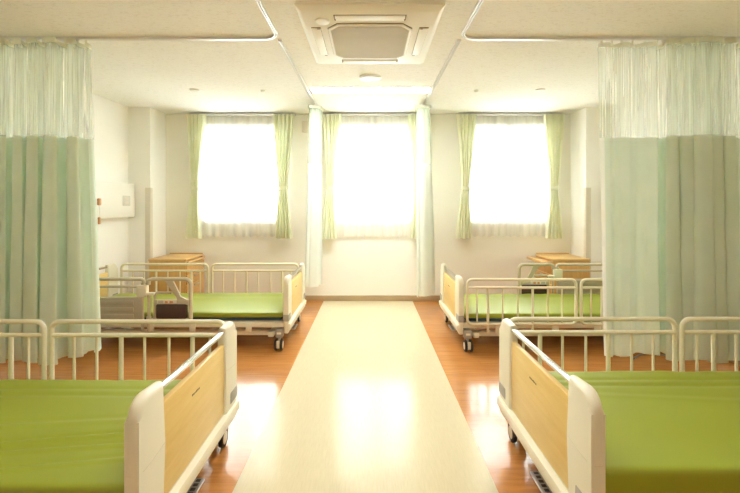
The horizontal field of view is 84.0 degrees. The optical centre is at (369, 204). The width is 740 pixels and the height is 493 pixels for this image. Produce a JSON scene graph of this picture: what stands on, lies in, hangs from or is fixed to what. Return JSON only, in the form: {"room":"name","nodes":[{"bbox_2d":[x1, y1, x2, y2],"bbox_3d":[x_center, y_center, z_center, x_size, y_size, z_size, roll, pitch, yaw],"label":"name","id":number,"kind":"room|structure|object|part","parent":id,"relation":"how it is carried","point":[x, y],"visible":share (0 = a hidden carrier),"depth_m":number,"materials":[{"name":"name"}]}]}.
{"room":"hospital room","nodes":[
{"label":"hospital room","id":0,"kind":"room"},
{"bbox_2d":[0,55,165,293],"bbox_3d":[-2.938,0.034,2.250,0.425,2.500,6.500,0,0,0],"label":"wall","id":1,"kind":"structure","parent":0,"point":[130,142],"depth_m":4.72,"materials":[{"name":"white paint"}]},
{"bbox_2d":[95,180,134,223],"bbox_3d":[-2.923,-0.029,4.300,0.146,0.465,1.560,0,0,0],"label":"console","id":2,"kind":"object","parent":1,"relation":"attached to","point":[117,199],"depth_m":4.67,"materials":[{"name":"white plastic"}]},
{"bbox_3d":[-2.867,0.067,4.360,0.034,0.275,0.032,0,0,0],"label":"call button","id":3,"kind":"part","parent":2,"relation":"part of","materials":[{"name":"plastic"}]},
{"bbox_2d":[123,196,129,205],"bbox_3d":[-2.893,-0.051,4.895,0.005,0.120,0.150,0,0,0],"label":"outlet plate","id":4,"kind":"object","parent":2,"relation":"attached to","point":[126,199],"depth_m":4.89,"materials":[{"name":"white plastic"}]},
{"bbox_2d":[145,188,152,283],"bbox_3d":[-2.754,0.496,5.133,0.066,1.425,0.054,0,0,0],"label":"trim","id":5,"kind":"structure","parent":1,"relation":"attached to","point":[148,191],"depth_m":5.11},
{"bbox_2d":[166,114,570,294],"bbox_3d":[-0.015,0.034,5.590,6.270,2.500,0.180,0,0,0],"label":"wall","id":6,"kind":"structure","parent":0,"point":[373,265],"depth_m":5.50,"materials":[{"name":"white paint"}]},
{"bbox_2d":[185,114,206,238],"bbox_3d":[-2.275,-0.371,5.385,0.274,1.620,0.101,0,0,0],"label":"window curtain","id":7,"kind":"object","parent":6,"relation":"hanging from","point":[196,124],"visible":1,"depth_m":5.36,"materials":[{"name":"green fabric"}]},
{"bbox_2d":[189,114,295,115],"bbox_3d":[-1.680,-1.191,5.441,1.400,0.026,0.113,0,0,0],"label":"rail","id":8,"kind":"object","parent":6,"relation":"attached to","point":[189,114],"visible":0.52,"depth_m":5.39,"materials":[{"name":"white metal"}]},
{"bbox_2d":[200,116,289,236],"bbox_3d":[-1.680,-0.377,5.462,1.240,1.602,0.024,0,0,0],"label":"sheer curtain","id":9,"kind":"object","parent":6,"relation":"hanging from","point":[239,178],"visible":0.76,"depth_m":5.46,"materials":[{"name":"white fabric"}]},
{"bbox_2d":[273,114,293,238],"bbox_3d":[-1.127,-0.371,5.384,0.272,1.620,0.099,0,0,0],"label":"window curtain","id":10,"kind":"object","parent":6,"relation":"hanging from","point":[283,124],"visible":1,"depth_m":5.36,"materials":[{"name":"green fabric"}]},
{"bbox_2d":[302,121,309,131],"bbox_3d":[-0.845,-1.046,5.483,0.110,0.150,0.034,0,0,0],"label":"wall box","id":11,"kind":"object","parent":6,"relation":"attached to","point":[305,124],"visible":1,"depth_m":5.47,"materials":[{"name":"beige plastic"}]},
{"bbox_2d":[322,114,341,238],"bbox_3d":[-0.501,-0.371,5.385,0.278,1.620,0.098,0,0,0],"label":"window curtain","id":12,"kind":"object","parent":6,"relation":"hanging from","point":[331,124],"visible":0.98,"depth_m":5.36,"materials":[{"name":"green fabric"}]},
{"bbox_2d":[305,295,440,300],"bbox_3d":[-0.018,1.246,5.495,5.415,0.075,0.010,0,0,0],"label":"baseboard","id":13,"kind":"structure","parent":6,"relation":"attached to","point":[307,297],"depth_m":5.49,"materials":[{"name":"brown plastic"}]},
{"bbox_2d":[334,116,413,236],"bbox_3d":[0.090,-0.377,5.462,1.240,1.602,0.024,0,0,0],"label":"sheer curtain","id":14,"kind":"object","parent":6,"relation":"hanging from","point":[373,193],"visible":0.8,"depth_m":5.46,"materials":[{"name":"white fabric"}]},
{"bbox_2d":[324,114,429,115],"bbox_3d":[0.090,-1.191,5.441,1.400,0.026,0.113,0,0,0],"label":"rail","id":15,"kind":"object","parent":6,"relation":"attached to","point":[324,114],"visible":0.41,"depth_m":5.39,"materials":[{"name":"white metal"}]},
{"bbox_2d":[408,114,428,238],"bbox_3d":[0.643,-0.371,5.385,0.282,1.620,0.099,0,0,0],"label":"window curtain","id":16,"kind":"object","parent":6,"relation":"hanging from","point":[417,124],"visible":0.6,"depth_m":5.37,"materials":[{"name":"green fabric"}]},
{"bbox_2d":[456,114,476,238],"bbox_3d":[1.270,-0.371,5.384,0.278,1.620,0.104,0,0,0],"label":"window curtain","id":17,"kind":"object","parent":6,"relation":"hanging from","point":[466,124],"visible":1,"depth_m":5.36,"materials":[{"name":"green fabric"}]},
{"bbox_2d":[470,116,548,236],"bbox_3d":[1.866,-0.377,5.462,1.240,1.602,0.024,0,0,0],"label":"sheer curtain","id":18,"kind":"object","parent":6,"relation":"hanging from","point":[509,185],"visible":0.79,"depth_m":5.46,"materials":[{"name":"white fabric"}]},
{"bbox_2d":[458,114,561,115],"bbox_3d":[1.866,-1.191,5.441,1.400,0.026,0.113,0,0,0],"label":"rail","id":19,"kind":"object","parent":6,"relation":"attached to","point":[458,114],"visible":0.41,"depth_m":5.39,"materials":[{"name":"white metal"}]},
{"bbox_2d":[544,114,564,238],"bbox_3d":[2.421,-0.371,5.385,0.272,1.620,0.097,0,0,0],"label":"window curtain","id":20,"kind":"object","parent":6,"relation":"hanging from","point":[553,124],"visible":1,"depth_m":5.36,"materials":[{"name":"green fabric"}]},
{"bbox_2d":[0,0,739,113],"bbox_3d":[-0.015,-1.276,2.250,6.270,0.120,6.800,0,0,0],"label":"ceiling","id":21,"kind":"structure","parent":0,"point":[230,77],"depth_m":3.37,"materials":[{"name":"white paint"}]},
{"bbox_2d":[0,0,277,40],"bbox_3d":[-1.821,-1.206,1.002,2.354,0.020,3.983,0,0,0],"label":"rail","id":22,"kind":"object","parent":21,"relation":"attached to","point":[274,35],"visible":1,"depth_m":2.97,"materials":[{"name":"white metal"}]},
{"bbox_2d":[0,37,101,364],"bbox_3d":[-2.511,-0.042,2.985,0.985,2.305,0.275,0,0,0],"label":"privacy curtain","id":23,"kind":"object","parent":22,"relation":"hanging from","point":[49,258],"visible":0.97,"depth_m":2.92,"materials":[{"name":"green fabric"}]},
{"bbox_2d":[189,88,199,91],"bbox_3d":[-1.845,-1.210,4.330,0.100,0.013,0.100,0,0,0],"label":"ceiling sensor","id":24,"kind":"object","parent":21,"relation":"attached to","point":[190,89],"visible":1,"depth_m":4.32,"materials":[{"name":"white plastic"}]},
{"bbox_2d":[278,39,314,104],"bbox_3d":[-0.657,-1.206,4.030,0.026,0.020,2.040,0,0,0],"label":"rail","id":25,"kind":"object","parent":21,"relation":"attached to","point":[280,41],"visible":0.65,"depth_m":3.58,"materials":[{"name":"white metal"}]},
{"bbox_2d":[305,103,323,286],"bbox_3d":[-0.668,-0.117,4.913,0.233,2.156,0.276,0,0,0],"label":"privacy curtain","id":26,"kind":"object","parent":25,"relation":"hanging from","point":[313,243],"visible":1,"depth_m":4.82,"materials":[{"name":"white fabric"}]},
{"bbox_2d":[295,3,444,63],"bbox_3d":[0.003,-1.185,2.962,0.907,0.061,0.993,0,0,0],"label":"air conditioner","id":27,"kind":"object","parent":21,"relation":"attached to","point":[336,33],"visible":1,"depth_m":2.74,"materials":[{"name":"white plastic"}]},
{"bbox_2d":[328,24,411,58],"bbox_3d":[0.003,-1.163,2.962,0.558,0.017,0.610,0,0,0],"label":"grille","id":28,"kind":"object","parent":27,"relation":"attached to","point":[345,41],"depth_m":2.90,"materials":[{"name":"beige plastic"}]},
{"bbox_2d":[309,87,430,92],"bbox_3d":[0.006,-1.243,4.340,1.252,0.066,0.220,0,0,0],"label":"ceiling light","id":29,"kind":"object","parent":21,"relation":"attached to","point":[313,89],"visible":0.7,"depth_m":4.31,"materials":[{"name":"white plastic"}]},
{"bbox_2d":[359,74,380,81],"bbox_3d":[0.005,-1.207,3.910,0.210,0.018,0.210,0,0,0],"label":"smoke detector","id":30,"kind":"object","parent":21,"relation":"attached to","point":[365,77],"visible":1,"depth_m":3.87,"materials":[{"name":"white plastic"}]},
{"bbox_2d":[424,39,460,104],"bbox_3d":[0.657,-1.206,4.030,0.026,0.020,2.040,0,0,0],"label":"rail","id":31,"kind":"object","parent":21,"relation":"attached to","point":[458,41],"visible":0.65,"depth_m":3.58,"materials":[{"name":"white metal"}]},
{"bbox_2d":[415,103,434,296],"bbox_3d":[0.653,-0.057,4.901,0.241,2.276,0.270,0,0,0],"label":"privacy curtain","id":32,"kind":"object","parent":31,"relation":"hanging from","point":[424,189],"visible":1,"depth_m":4.79,"materials":[{"name":"white fabric"}]},
{"bbox_2d":[535,88,545,91],"bbox_3d":[1.800,-1.210,4.330,0.100,0.013,0.100,0,0,0],"label":"ceiling sensor","id":33,"kind":"object","parent":21,"relation":"attached to","point":[539,89],"visible":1,"depth_m":4.32,"materials":[{"name":"white plastic"}]},
{"bbox_2d":[461,0,739,40],"bbox_3d":[1.806,-1.206,1.002,2.324,0.020,3.983,0,0,0],"label":"rail","id":34,"kind":"object","parent":21,"relation":"attached to","point":[464,35],"visible":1,"depth_m":2.97,"materials":[{"name":"white metal"}]},
{"bbox_2d":[598,36,739,362],"bbox_3d":[2.147,-0.049,2.971,0.986,2.290,0.280,0,0,0],"label":"privacy curtain","id":35,"kind":"object","parent":34,"relation":"hanging from","point":[670,204],"visible":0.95,"depth_m":2.90,"materials":[{"name":"green fabric"}]},
{"bbox_2d":[736,41,739,242],"bbox_3d":[2.805,-0.050,3.000,0.280,2.291,0.068,0,0,0],"label":"privacy curtain","id":36,"kind":"object","parent":34,"relation":"hanging from","point":[738,44],"visible":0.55,"depth_m":2.98,"materials":[{"name":"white fabric"}]},
{"bbox_2d":[0,301,739,492],"bbox_3d":[-0.015,1.334,2.250,6.270,0.100,6.800,0,0,0],"label":"floor","id":37,"kind":"structure","parent":0,"point":[262,371],"depth_m":3.25,"materials":[{"name":"brown wood"}]},
{"bbox_2d":[0,319,238,492],"bbox_3d":[-1.775,0.947,1.735,2.152,0.675,0.994,0,0,0],"label":"hospital bed","id":38,"kind":"object","parent":37,"relation":"on","point":[170,438],"visible":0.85,"depth_m":1.74,"materials":[{"name":"beige plastic"}]},
{"bbox_3d":[-2.205,0.823,2.198,0.955,0.423,0.025,0,0,0],"label":"rail","id":39,"kind":"part","parent":38,"relation":"part of","materials":[{"name":"beige metal"}]},
{"bbox_2d":[0,379,181,492],"bbox_3d":[-1.760,0.969,1.745,1.970,0.131,0.830,0,0,0],"label":"mattress","id":40,"kind":"object","parent":38,"relation":"on","point":[57,436],"visible":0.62,"depth_m":1.64,"materials":[{"name":"green fabric"}]},
{"bbox_3d":[-1.235,0.823,2.198,0.955,0.423,0.025,0,0,0],"label":"rail","id":41,"kind":"part","parent":38,"relation":"part of","materials":[{"name":"beige metal"}]},
{"bbox_3d":[-0.730,0.874,1.745,0.062,0.530,0.940,0,0,0],"label":"footboard","id":42,"kind":"part","parent":38,"relation":"part of","materials":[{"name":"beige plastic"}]},
{"bbox_3d":[-0.738,0.869,1.745,0.026,0.344,0.614,0,0,0],"label":"wood panel","id":43,"kind":"part","parent":38,"relation":"part of","materials":[{"name":"brown wood"}]},
{"bbox_2d":[148,253,204,292],"bbox_3d":[-2.422,0.960,5.210,0.482,0.648,0.536,0,0,0],"label":"base cabinet","id":44,"kind":"object","parent":37,"relation":"on","point":[172,257],"visible":0.48,"depth_m":4.95,"materials":[{"name":"brown wood"}]},
{"bbox_3d":[-2.206,0.905,5.210,0.018,0.117,0.512,0,0,0],"label":"drawer","id":45,"kind":"part","parent":44,"relation":"part of","materials":[{"name":"brown wood"}]},
{"bbox_3d":[-2.206,0.780,5.210,0.018,0.117,0.512,0,0,0],"label":"drawer","id":46,"kind":"part","parent":44,"relation":"part of","materials":[{"name":"brown wood"}]},
{"bbox_3d":[-2.206,1.084,5.210,0.018,0.230,0.512,0,0,0],"label":"door","id":47,"kind":"part","parent":44,"relation":"part of","materials":[{"name":"brown wood"}]},
{"bbox_2d":[186,256,204,262],"bbox_3d":[-2.298,0.695,5.210,0.234,0.030,0.500,0,0,0],"label":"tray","id":48,"kind":"object","parent":44,"relation":"on","point":[189,259],"depth_m":5.19,"materials":[{"name":"brown wood"}]},
{"bbox_2d":[99,263,305,350],"bbox_3d":[-1.775,0.959,4.080,2.152,0.651,0.994,0,0,0],"label":"hospital bed","id":49,"kind":"object","parent":37,"relation":"on","point":[293,290],"visible":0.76,"depth_m":3.65,"materials":[{"name":"beige plastic"}]},
{"bbox_3d":[-2.812,0.881,4.090,0.026,0.320,0.614,0,0,0],"label":"wood panel","id":50,"kind":"part","parent":49,"relation":"part of","materials":[{"name":"brown wood"}]},
{"bbox_3d":[-2.820,0.886,4.090,0.062,0.506,0.940,0,0,0],"label":"headboard","id":51,"kind":"part","parent":49,"relation":"part of","materials":[{"name":"beige plastic"}]},
{"bbox_3d":[-2.330,0.917,3.632,0.660,0.210,0.037,0,0,0],"label":"rail panel","id":52,"kind":"part","parent":49,"relation":"part of","materials":[{"name":"beige plastic"}]},
{"bbox_3d":[-2.319,0.876,3.632,0.683,0.476,0.031,0,0,0],"label":"assist rail","id":53,"kind":"part","parent":49,"relation":"part of","materials":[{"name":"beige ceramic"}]},
{"bbox_3d":[-1.950,0.949,3.632,0.040,0.330,0.040,0,0,0],"label":"hinge post","id":54,"kind":"part","parent":49,"relation":"part of","materials":[{"name":"beige metal"}]},
{"bbox_3d":[-2.263,0.850,4.543,0.980,0.417,0.025,0,0,0],"label":"rail","id":55,"kind":"part","parent":49,"relation":"part of","materials":[{"name":"beige metal"}]},
{"bbox_3d":[-1.775,1.111,4.090,2.020,0.135,0.894,0,0,0],"label":"bed frame","id":56,"kind":"part","parent":49,"relation":"part of","materials":[{"name":"beige plastic"}]},
{"bbox_2d":[111,293,282,319],"bbox_3d":[-1.760,0.996,4.090,1.970,0.077,0.830,0,0,0],"label":"mattress","id":57,"kind":"object","parent":49,"relation":"on","point":[221,306],"visible":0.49,"depth_m":3.94,"materials":[{"name":"green fabric"}]},
{"bbox_3d":[-1.770,1.040,4.090,1.990,0.008,0.800,0,0,0],"label":"deck panel","id":58,"kind":"part","parent":49,"relation":"part of","materials":[{"name":"beige plastic"}]},
{"bbox_3d":[-1.262,0.850,4.543,0.980,0.417,0.025,0,0,0],"label":"rail","id":59,"kind":"part","parent":49,"relation":"part of","materials":[{"name":"beige metal"}]},
{"bbox_3d":[-0.730,0.886,4.090,0.062,0.506,0.940,0,0,0],"label":"footboard","id":60,"kind":"part","parent":49,"relation":"part of","materials":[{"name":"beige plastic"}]},
{"bbox_3d":[-0.738,0.881,4.090,0.026,0.320,0.614,0,0,0],"label":"wood panel","id":61,"kind":"part","parent":49,"relation":"part of","materials":[{"name":"brown wood"}]},
{"bbox_2d":[232,301,497,492],"bbox_3d":[-0.018,1.283,2.247,1.187,0.002,6.483,0,0,0],"label":"strip","id":62,"kind":"object","parent":37,"relation":"on","point":[367,403],"visible":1,"depth_m":2.47,"materials":[{"name":"plastic"}]},
{"bbox_2d":[439,263,603,351],"bbox_3d":[1.840,0.959,4.050,2.152,0.651,0.994,0,0,0],"label":"hospital bed","id":63,"kind":"object","parent":37,"relation":"on","point":[451,302],"visible":0.49,"depth_m":3.64,"materials":[{"name":"beige plastic"}]},
{"bbox_3d":[0.803,0.881,4.060,0.026,0.320,0.614,0,0,0],"label":"wood panel","id":64,"kind":"part","parent":63,"relation":"part of","materials":[{"name":"brown wood"}]},
{"bbox_3d":[0.795,0.886,4.060,0.062,0.506,0.940,0,0,0],"label":"footboard","id":65,"kind":"part","parent":63,"relation":"part of","materials":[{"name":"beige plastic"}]},
{"bbox_3d":[1.335,0.850,3.607,0.980,0.417,0.025,0,0,0],"label":"rail","id":66,"kind":"part","parent":63,"relation":"part of","materials":[{"name":"beige metal"}]},
{"bbox_2d":[464,294,599,320],"bbox_3d":[1.825,0.997,4.060,1.970,0.075,0.830,0,0,0],"label":"mattress","id":67,"kind":"object","parent":63,"relation":"on","point":[495,300],"visible":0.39,"depth_m":3.90,"materials":[{"name":"green fabric"}]},
{"bbox_3d":[1.835,1.040,4.060,1.990,0.008,0.800,0,0,0],"label":"deck panel","id":68,"kind":"part","parent":63,"relation":"part of","materials":[{"name":"beige plastic"}]},
{"bbox_3d":[1.840,1.111,4.060,2.020,0.135,0.894,0,0,0],"label":"bed frame","id":69,"kind":"part","parent":63,"relation":"part of","materials":[{"name":"beige plastic"}]},
{"bbox_3d":[2.015,0.949,4.518,0.040,0.330,0.040,0,0,0],"label":"hinge post","id":70,"kind":"part","parent":63,"relation":"part of","materials":[{"name":"beige metal"}]},
{"bbox_3d":[2.384,0.876,4.518,0.683,0.476,0.031,0,0,0],"label":"assist rail","id":71,"kind":"part","parent":63,"relation":"part of","materials":[{"name":"beige metal"}]},
{"bbox_3d":[2.395,0.917,4.518,0.660,0.210,0.037,0,0,0],"label":"rail panel","id":72,"kind":"part","parent":63,"relation":"part of","materials":[{"name":"beige plastic"}]},
{"bbox_3d":[2.336,0.850,3.607,0.980,0.417,0.025,0,0,0],"label":"rail","id":73,"kind":"part","parent":63,"relation":"part of","materials":[{"name":"beige metal"}]},
{"bbox_2d":[527,253,590,293],"bbox_3d":[2.374,0.960,5.210,0.578,0.648,0.536,0,0,0],"label":"base cabinet","id":74,"kind":"object","parent":37,"relation":"on","point":[554,258],"visible":0.3,"depth_m":4.98,"materials":[{"name":"brown wood"}]},
{"bbox_2d":[527,256,552,262],"bbox_3d":[2.250,0.697,5.210,0.330,0.034,0.500,0,0,0],"label":"tray","id":75,"kind":"object","parent":74,"relation":"on","point":[540,259],"depth_m":5.16,"materials":[{"name":"brown wood"}]},
{"bbox_3d":[2.206,0.905,5.210,0.018,0.117,0.512,0,0,0],"label":"drawer","id":76,"kind":"part","parent":74,"relation":"part of","materials":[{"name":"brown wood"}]},
{"bbox_3d":[2.206,0.780,5.210,0.018,0.117,0.512,0,0,0],"label":"drawer","id":77,"kind":"part","parent":74,"relation":"part of","materials":[{"name":"brown wood"}]},
{"bbox_2d":[497,317,739,492],"bbox_3d":[1.775,0.947,1.785,2.152,0.675,0.994,0,0,0],"label":"hospital bed","id":78,"kind":"object","parent":37,"relation":"on","point":[562,431],"visible":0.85,"depth_m":1.76,"materials":[{"name":"beige plastic"}]},
{"bbox_3d":[0.738,0.869,1.795,0.026,0.344,0.614,0,0,0],"label":"wood panel","id":79,"kind":"part","parent":78,"relation":"part of","materials":[{"name":"brown wood"}]},
{"bbox_3d":[0.730,0.874,1.795,0.062,0.530,0.940,0,0,0],"label":"footboard","id":80,"kind":"part","parent":78,"relation":"part of","materials":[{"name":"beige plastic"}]},
{"bbox_3d":[1.215,0.823,2.248,0.935,0.423,0.025,0,0,0],"label":"rail","id":81,"kind":"part","parent":78,"relation":"part of","materials":[{"name":"white metal"}]},
{"bbox_2d":[548,371,739,492],"bbox_3d":[1.760,0.960,1.795,1.970,0.149,0.830,0,0,0],"label":"mattress","id":82,"kind":"object","parent":78,"relation":"on","point":[667,431],"visible":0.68,"depth_m":1.63,"materials":[{"name":"green fabric"}]},
{"bbox_3d":[2.165,0.823,2.248,0.935,0.423,0.025,0,0,0],"label":"rail","id":83,"kind":"part","parent":78,"relation":"part of","materials":[{"name":"beige metal"}]},
{"bbox_2d":[633,354,665,358],"bbox_3d":[2.562,1.276,3.460,0.730,0.014,0.123,0,0,3],"label":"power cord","id":84,"kind":"object","parent":37,"relation":"on","point":[638,355],"visible":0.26,"depth_m":3.49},
{"bbox_2d":[571,54,739,277],"bbox_3d":[2.905,0.034,2.250,0.430,2.500,6.500,0,0,0],"label":"wall","id":85,"kind":"structure","parent":0,"point":[705,101],"depth_m":4.39,"materials":[{"name":"white paint"}]},
{"bbox_2d":[583,188,590,277],"bbox_3d":[2.719,0.496,5.133,0.066,1.425,0.054,0,0,0],"label":"trim","id":86,"kind":"structure","parent":85,"relation":"attached to","point":[586,191],"depth_m":5.11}
]}

